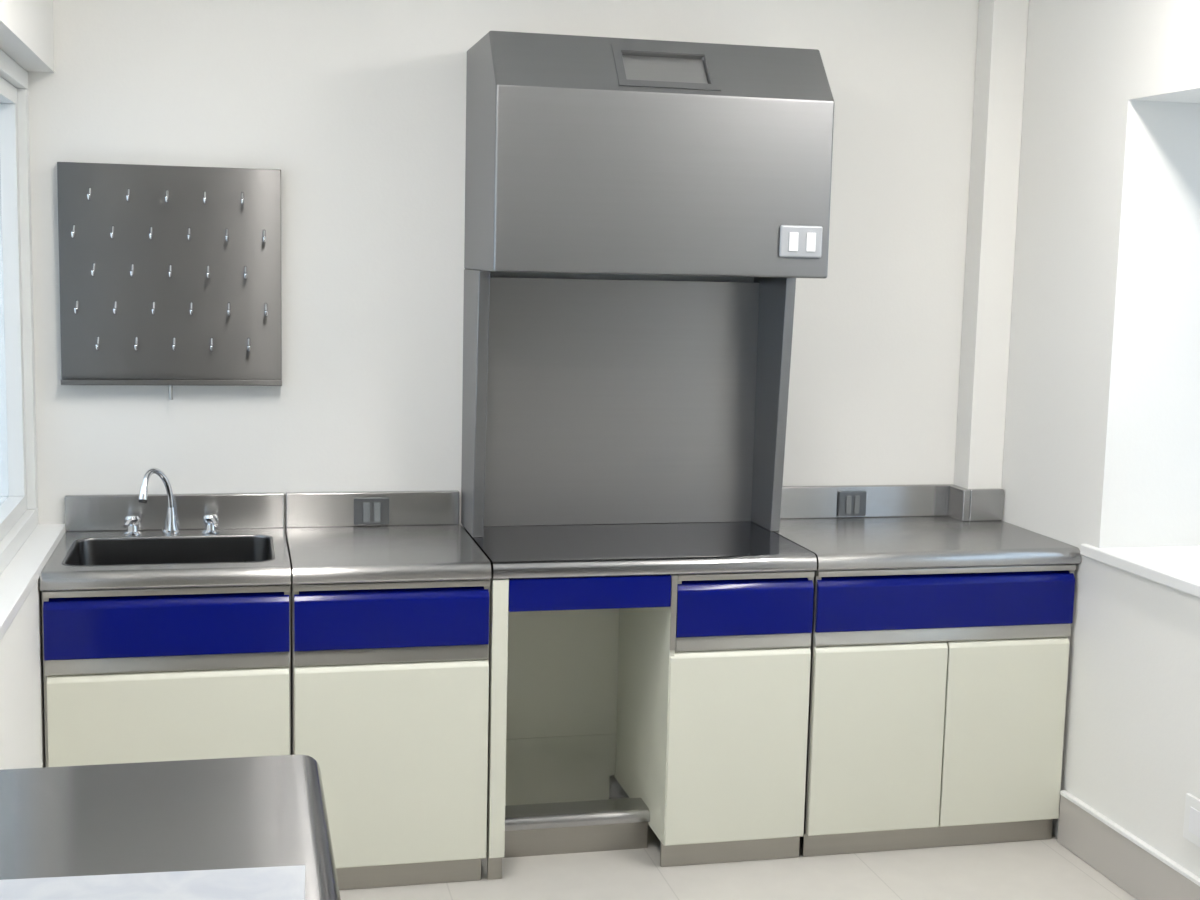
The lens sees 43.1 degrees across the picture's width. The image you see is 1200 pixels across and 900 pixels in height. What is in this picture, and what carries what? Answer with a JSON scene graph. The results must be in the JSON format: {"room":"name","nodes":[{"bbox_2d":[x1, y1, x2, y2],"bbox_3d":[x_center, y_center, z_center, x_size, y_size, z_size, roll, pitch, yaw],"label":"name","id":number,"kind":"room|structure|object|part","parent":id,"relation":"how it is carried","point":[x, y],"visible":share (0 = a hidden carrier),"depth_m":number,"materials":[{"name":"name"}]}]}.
{"room":"laboratory","nodes":[
{"label":"laboratory","id":0,"kind":"room"},
{"bbox_2d":[0,0,54,769],"bbox_3d":[-0.736,0.156,0.315,0.300,3.000,8.200,0,7,-13],"label":"wall","id":1,"kind":"structure","parent":0,"point":[26,26],"depth_m":3.62,"materials":[{"name":"paint"}]},
{"bbox_2d":[0,49,65,640],"bbox_3d":[-1.075,-0.111,2.064,0.163,1.299,4.599,0,7,-13],"label":"window","id":2,"kind":"structure","parent":1,"relation":"in","point":[26,545],"depth_m":4.17,"materials":[{"name":"white metal"}]},
{"bbox_3d":[-1.134,-0.126,2.049,0.006,1.150,4.480,0,7,-13],"label":"pane","id":3,"kind":"part","parent":2,"relation":"part of","materials":[{"name":"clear glass"}]},
{"bbox_3d":[-1.123,-0.126,2.050,0.065,1.167,4.498,0,7,-13],"label":"sash","id":4,"kind":"part","parent":2,"relation":"part of","materials":[{"name":"white metal"}]},
{"bbox_3d":[-1.092,-0.126,2.058,0.048,1.269,4.599,0,7,-13],"label":"frame","id":5,"kind":"part","parent":2,"relation":"part of","materials":[{"name":"white metal"}]},
{"bbox_3d":[-1.075,0.518,2.147,0.133,0.030,4.598,0,7,-13],"label":"sill","id":6,"kind":"part","parent":2,"relation":"part of","materials":[{"name":"white paint"}]},
{"bbox_2d":[27,0,978,797],"bbox_3d":[-0.045,-0.386,4.760,3.701,3.000,0.200,0,7,-13],"label":"wall","id":7,"kind":"structure","parent":0,"point":[359,106],"depth_m":4.50,"materials":[{"name":"paint"}]},
{"bbox_2d":[57,162,281,399],"bbox_3d":[-1.215,-0.472,4.318,0.609,0.662,0.090,0,7,-13],"label":"drying rack","id":8,"kind":"object","parent":7,"relation":"attached to","point":[169,275],"visible":1,"depth_m":4.32,"materials":[{"name":"metal"}]},
{"bbox_2d":[61,380,281,385],"bbox_3d":[-1.225,-0.196,4.366,0.609,0.016,0.059,0,7,-13],"label":"drip tray","id":9,"kind":"object","parent":8,"relation":"on","point":[63,382],"depth_m":4.34,"materials":[{"name":"metal"}]},
{"bbox_2d":[65,492,283,531],"bbox_3d":[-1.235,0.180,4.433,0.615,0.103,0.025,0,7,-13],"label":"backsplash","id":10,"kind":"structure","parent":7,"relation":"attached to","point":[233,510],"depth_m":4.42,"materials":[{"name":"metal"}]},
{"bbox_2d":[286,490,458,527],"bbox_3d":[-0.681,0.176,4.565,0.515,0.103,0.025,0,7,-13],"label":"backsplash","id":11,"kind":"structure","parent":7,"relation":"attached to","point":[440,507],"depth_m":4.55,"materials":[{"name":"metal"}]},
{"bbox_2d":[780,484,1003,520],"bbox_3d":[0.901,0.173,4.886,0.800,0.103,0.130,0,7,-13],"label":"backsplash","id":12,"kind":"structure","parent":7,"relation":"attached to","point":[951,500],"depth_m":4.91,"materials":[{"name":"metal"}]},
{"bbox_2d":[954,0,1028,488],"bbox_3d":[1.246,-0.375,4.911,0.120,2.998,0.104,0,7,-13],"label":"column","id":13,"kind":"structure","parent":7,"relation":"attached to","point":[1002,24],"depth_m":4.83,"materials":[{"name":"paint"}]},
{"bbox_2d":[339,797,1136,899],"bbox_3d":[0.883,1.683,0.900,3.701,0.100,8.600,0,7,-13],"label":"floor","id":14,"kind":"structure","parent":0,"point":[1044,869],"depth_m":4.26,"materials":[{"name":"tile"}]},
{"bbox_2d":[42,585,290,766],"bbox_3d":[-1.180,0.738,4.220,0.614,0.851,0.598,0,7,-13],"label":"base cabinet","id":15,"kind":"object","parent":14,"relation":"on","point":[184,673],"visible":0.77,"depth_m":3.91,"materials":[{"name":"laminate"}]},
{"bbox_2d":[40,492,290,590],"bbox_3d":[-1.171,0.313,4.165,0.615,0.298,0.606,0,7,-13],"label":"sink","id":16,"kind":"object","parent":15,"relation":"on","point":[94,552],"depth_m":4.33,"materials":[{"name":"metal"}]},
{"bbox_2d":[62,535,274,565],"bbox_3d":[-1.166,0.367,4.149,0.540,0.195,0.401,0,7,-13],"label":"sink basin","id":17,"kind":"object","parent":16,"relation":"in","point":[150,550],"depth_m":4.31,"materials":[{"name":"silver metal"}]},
{"bbox_2d":[123,468,218,535],"bbox_3d":[-1.221,0.147,4.331,0.266,0.194,0.114,-1,8,-21],"label":"faucet","id":18,"kind":"object","parent":16,"relation":"on","point":[131,521],"visible":1,"depth_m":4.34,"materials":[{"name":"silver metal"}]},
{"bbox_3d":[-1.334,0.206,4.302,0.014,0.024,0.048,2,7,9],"label":"lever","id":19,"kind":"part","parent":18,"relation":"part of","materials":[{"name":"silver metal"}]},
{"bbox_3d":[-1.333,0.213,4.334,0.048,0.057,0.048,0,7,-13],"label":"handle","id":20,"kind":"part","parent":18,"relation":"part of","materials":[{"name":"silver metal"}]},
{"bbox_3d":[-1.260,0.113,4.317,0.029,0.126,0.120,5,8,28],"label":"spout","id":21,"kind":"part","parent":18,"relation":"part of","materials":[{"name":"silver metal"}]},
{"bbox_3d":[-1.123,0.211,4.383,0.048,0.057,0.048,0,7,-13],"label":"handle","id":22,"kind":"part","parent":18,"relation":"part of","materials":[{"name":"silver metal"}]},
{"bbox_3d":[-1.107,0.205,4.356,0.014,0.024,0.048,-4,9,-35],"label":"lever","id":23,"kind":"part","parent":18,"relation":"part of","materials":[{"name":"silver metal"}]},
{"bbox_3d":[-1.105,0.361,3.890,0.610,0.017,0.018,0,7,-13],"label":"rail","id":24,"kind":"part","parent":15,"relation":"part of","materials":[{"name":"metal"}]},
{"bbox_3d":[-1.107,0.450,3.904,0.606,0.158,0.028,0,7,-13],"label":"drawer","id":25,"kind":"part","parent":15,"relation":"part of","materials":[{"name":"blue paint"}]},
{"bbox_3d":[-1.109,0.547,3.916,0.608,0.042,0.016,0,7,-13],"label":"finger pull rail","id":26,"kind":"part","parent":15,"relation":"part of","materials":[{"name":"metal"}]},
{"bbox_3d":[-1.115,0.847,3.954,0.602,0.560,0.028,0,7,-13],"label":"door","id":27,"kind":"part","parent":15,"relation":"part of","materials":[{"name":"beige laminate"}]},
{"bbox_2d":[0,755,340,899],"bbox_3d":[-0.622,1.021,1.874,0.609,0.900,1.238,0,7,-13],"label":"workbench","id":28,"kind":"object","parent":14,"relation":"on","point":[259,811],"visible":0.96,"depth_m":2.18,"materials":[{"name":"metal"}]},
{"bbox_2d":[0,865,305,899],"bbox_3d":[-0.601,0.592,1.663,0.541,0.004,0.628,0,7,-10],"label":"sheet","id":29,"kind":"object","parent":28,"relation":"on","point":[280,882],"visible":1,"depth_m":1.94,"materials":[{"name":"white paper"}]},
{"bbox_2d":[291,577,489,889],"bbox_3d":[-0.624,0.735,4.352,0.521,0.851,0.598,0,7,-13],"label":"base cabinet","id":30,"kind":"object","parent":14,"relation":"on","point":[390,680],"visible":0.89,"depth_m":4.07,"materials":[{"name":"laminate"}]},
{"bbox_2d":[286,490,490,584],"bbox_3d":[-0.612,0.237,4.288,0.520,0.150,0.606,0,7,-13],"label":"countertop","id":31,"kind":"structure","parent":30,"relation":"on","point":[424,539],"depth_m":4.32,"materials":[{"name":"metal"}]},
{"bbox_2d":[354,498,388,524],"bbox_3d":[-0.682,0.183,4.544,0.105,0.081,0.014,0,7,-13],"label":"power outlet","id":32,"kind":"object","parent":31,"relation":"attached to","point":[367,511],"visible":1,"depth_m":4.54,"materials":[{"name":"grey"}]},
{"bbox_2d":[363,503,369,521],"bbox_3d":[-0.697,0.186,4.536,0.020,0.059,0.004,0,7,-13],"label":"socket","id":33,"kind":"object","parent":32,"relation":"attached to","point":[366,506],"depth_m":4.53,"materials":[{"name":"grey plastic"}]},
{"bbox_2d":[374,502,380,521],"bbox_3d":[-0.666,0.186,4.543,0.020,0.059,0.004,0,7,-13],"label":"socket","id":34,"kind":"object","parent":32,"relation":"attached to","point":[377,505],"depth_m":4.54,"materials":[{"name":"grey plastic"}]},
{"bbox_3d":[-0.553,0.544,4.048,0.515,0.042,0.016,0,7,-13],"label":"finger pull rail","id":35,"kind":"part","parent":30,"relation":"part of","materials":[{"name":"metal"}]},
{"bbox_3d":[-0.548,0.357,4.022,0.517,0.017,0.018,0,7,-13],"label":"rail","id":36,"kind":"part","parent":30,"relation":"part of","materials":[{"name":"metal"}]},
{"bbox_3d":[-0.551,0.446,4.036,0.513,0.158,0.028,0,7,-13],"label":"drawer","id":37,"kind":"part","parent":30,"relation":"part of","materials":[{"name":"blue paint"}]},
{"bbox_3d":[-0.559,0.843,4.086,0.515,0.560,0.028,0,7,-13],"label":"door","id":38,"kind":"part","parent":30,"relation":"part of","materials":[{"name":"beige laminate"}]},
{"bbox_3d":[-0.577,1.154,4.144,0.507,0.072,0.012,0,7,-13],"label":"kick plate","id":39,"kind":"part","parent":30,"relation":"part of","materials":[{"name":"metal"}]},
{"bbox_2d":[486,571,814,878],"bbox_3d":[0.083,0.730,4.519,0.920,0.851,0.600,0,7,-13],"label":"base cabinet","id":40,"kind":"object","parent":14,"relation":"on","point":[691,691],"visible":0.94,"depth_m":4.33,"materials":[{"name":"beige laminate"}]},
{"bbox_3d":[-0.292,1.152,4.212,0.040,0.072,0.012,0,7,-13],"label":"kick plate","id":41,"kind":"part","parent":40,"relation":"part of","materials":[{"name":"metal"}]},
{"bbox_3d":[-0.343,0.697,4.414,0.043,0.778,0.598,0,7,-13],"label":"post","id":42,"kind":"part","parent":40,"relation":"part of","materials":[{"name":"beige laminate"}]},
{"bbox_3d":[-0.166,0.695,4.748,0.454,0.850,0.018,0,7,-13],"label":"panel","id":43,"kind":"part","parent":40,"relation":"part of","materials":[{"name":"beige laminate"}]},
{"bbox_2d":[462,521,816,578],"bbox_3d":[0.093,0.283,4.461,0.920,0.047,0.606,0,7,-13],"label":"countertop","id":44,"kind":"structure","parent":40,"relation":"on","point":[636,549],"depth_m":4.28,"materials":[{"name":"metal"}]},
{"bbox_2d":[461,31,833,536],"bbox_3d":[0.115,-0.443,4.393,0.943,1.411,0.564,0,7,-13],"label":"fume hood","id":45,"kind":"object","parent":44,"relation":"on","point":[585,401],"visible":1,"depth_m":4.28,"materials":[{"name":"metal"}]},
{"bbox_3d":[-0.366,-0.140,4.456,0.032,0.770,0.298,0,7,-13],"label":"panel","id":46,"kind":"part","parent":45,"relation":"part of","materials":[{"name":"metal"}]},
{"bbox_3d":[0.056,-0.144,4.655,0.880,0.749,0.010,0,7,-13],"label":"panel","id":47,"kind":"part","parent":45,"relation":"part of","materials":[{"name":"metal"}]},
{"bbox_3d":[0.176,-1.029,4.133,0.231,0.084,0.072,0,7,-13],"label":"recess panel","id":48,"kind":"part","parent":45,"relation":"part of","materials":[{"name":"metal"}]},
{"bbox_3d":[0.521,-0.145,4.667,0.030,0.770,0.298,0,7,-13],"label":"panel","id":49,"kind":"part","parent":45,"relation":"part of","materials":[{"name":"metal"}]},
{"bbox_2d":[779,225,822,257],"bbox_3d":[0.555,-0.576,4.199,0.124,0.088,0.011,0,7,-13],"label":"switch plate","id":50,"kind":"object","parent":45,"relation":"attached to","point":[795,241],"depth_m":4.19,"materials":[{"name":"white plastic"}]},
{"bbox_3d":[0.375,1.148,4.370,0.417,0.072,0.012,0,7,-13],"label":"kick plate","id":51,"kind":"part","parent":40,"relation":"part of","materials":[{"name":"metal"}]},
{"bbox_3d":[0.388,0.837,4.310,0.414,0.560,0.028,0,7,-13],"label":"door","id":52,"kind":"part","parent":40,"relation":"part of","materials":[{"name":"beige laminate"}]},
{"bbox_3d":[0.404,0.537,4.274,0.398,0.042,0.016,0,7,-13],"label":"finger pull rail","id":53,"kind":"part","parent":40,"relation":"part of","materials":[{"name":"metal"}]},
{"bbox_3d":[0.405,0.440,4.262,0.399,0.158,0.028,0,7,-13],"label":"drawer","id":54,"kind":"part","parent":40,"relation":"part of","materials":[{"name":"blue paint"}]},
{"bbox_3d":[0.409,0.351,4.249,0.400,0.017,0.018,0,7,-13],"label":"rail","id":55,"kind":"part","parent":40,"relation":"part of","materials":[{"name":"metal"}]},
{"bbox_2d":[802,564,1075,856],"bbox_3d":[0.931,0.725,4.720,0.812,0.851,0.598,0,7,-13],"label":"base cabinet","id":56,"kind":"object","parent":14,"relation":"on","point":[938,696],"visible":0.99,"depth_m":4.43,"materials":[{"name":"metal"}]},
{"bbox_3d":[0.802,0.834,4.409,0.408,0.560,0.028,0,7,-13],"label":"door","id":57,"kind":"part","parent":56,"relation":"part of","materials":[{"name":"beige laminate"}]},
{"bbox_2d":[772,484,1080,570],"bbox_3d":[0.946,0.227,4.657,0.821,0.150,0.606,0,7,-13],"label":"countertop","id":58,"kind":"structure","parent":56,"relation":"on","point":[921,525],"depth_m":4.68,"materials":[{"name":"metal"}]},
{"bbox_2d":[838,491,866,516],"bbox_3d":[0.813,0.174,4.898,0.095,0.081,0.014,0,7,-13],"label":"power outlet","id":59,"kind":"object","parent":58,"relation":"attached to","point":[850,503],"visible":1,"depth_m":4.89,"materials":[{"name":"grey"}]},
{"bbox_2d":[846,496,851,513],"bbox_3d":[0.800,0.176,4.890,0.018,0.059,0.004,0,7,-13],"label":"socket","id":60,"kind":"object","parent":59,"relation":"attached to","point":[848,498],"depth_m":4.89,"materials":[{"name":"grey plastic"}]},
{"bbox_2d":[854,496,859,513],"bbox_3d":[0.828,0.176,4.897,0.018,0.059,0.004,0,7,-13],"label":"socket","id":61,"kind":"object","parent":59,"relation":"attached to","point":[856,498],"depth_m":4.90,"materials":[{"name":"grey plastic"}]},
{"bbox_3d":[0.979,1.144,4.513,0.799,0.072,0.012,0,7,-13],"label":"kick plate","id":62,"kind":"part","parent":56,"relation":"part of","materials":[{"name":"metal"}]},
{"bbox_3d":[1.002,0.534,4.416,0.806,0.042,0.016,0,7,-13],"label":"finger pull rail","id":63,"kind":"part","parent":56,"relation":"part of","materials":[{"name":"metal"}]},
{"bbox_3d":[1.004,0.436,4.404,0.804,0.158,0.028,0,7,-13],"label":"drawer","id":64,"kind":"part","parent":56,"relation":"part of","materials":[{"name":"blue paint"}]},
{"bbox_3d":[1.007,0.347,4.390,0.808,0.017,0.018,0,7,-13],"label":"rail","id":65,"kind":"part","parent":56,"relation":"part of","materials":[{"name":"metal"}]},
{"bbox_3d":[1.194,0.832,4.501,0.386,0.560,0.028,0,7,-13],"label":"door","id":66,"kind":"part","parent":56,"relation":"part of","materials":[{"name":"beige laminate"}]},
{"bbox_2d":[1001,0,1199,877],"bbox_3d":[2.476,0.135,1.076,0.500,3.000,8.200,0,7,-13],"label":"wall","id":67,"kind":"structure","parent":0,"point":[1101,449],"depth_m":4.36,"materials":[{"name":"paint"}]},
{"bbox_2d":[1057,790,1199,899],"bbox_3d":[2.257,1.581,0.909,0.020,0.162,7.593,0,7,-13],"label":"baseboard","id":68,"kind":"structure","parent":67,"relation":"attached to","point":[1128,861],"depth_m":4.25,"materials":[{"name":"steel"},{"name":"white gloss paint"}]},
{"bbox_2d":[1080,544,1199,597],"bbox_3d":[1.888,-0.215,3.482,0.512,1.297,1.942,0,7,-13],"label":"window sill","id":69,"kind":"structure","parent":67,"relation":"in","point":[1175,567],"depth_m":4.21,"materials":[{"name":"white paint"}]},
{"bbox_2d":[1183,793,1199,846],"bbox_3d":[1.544,0.962,3.915,0.014,0.120,0.122,0,7,-13],"label":"wall socket","id":70,"kind":"object","parent":67,"relation":"attached to","point":[1191,831],"visible":1,"depth_m":3.94,"materials":[{"name":"white paint"}]}
]}

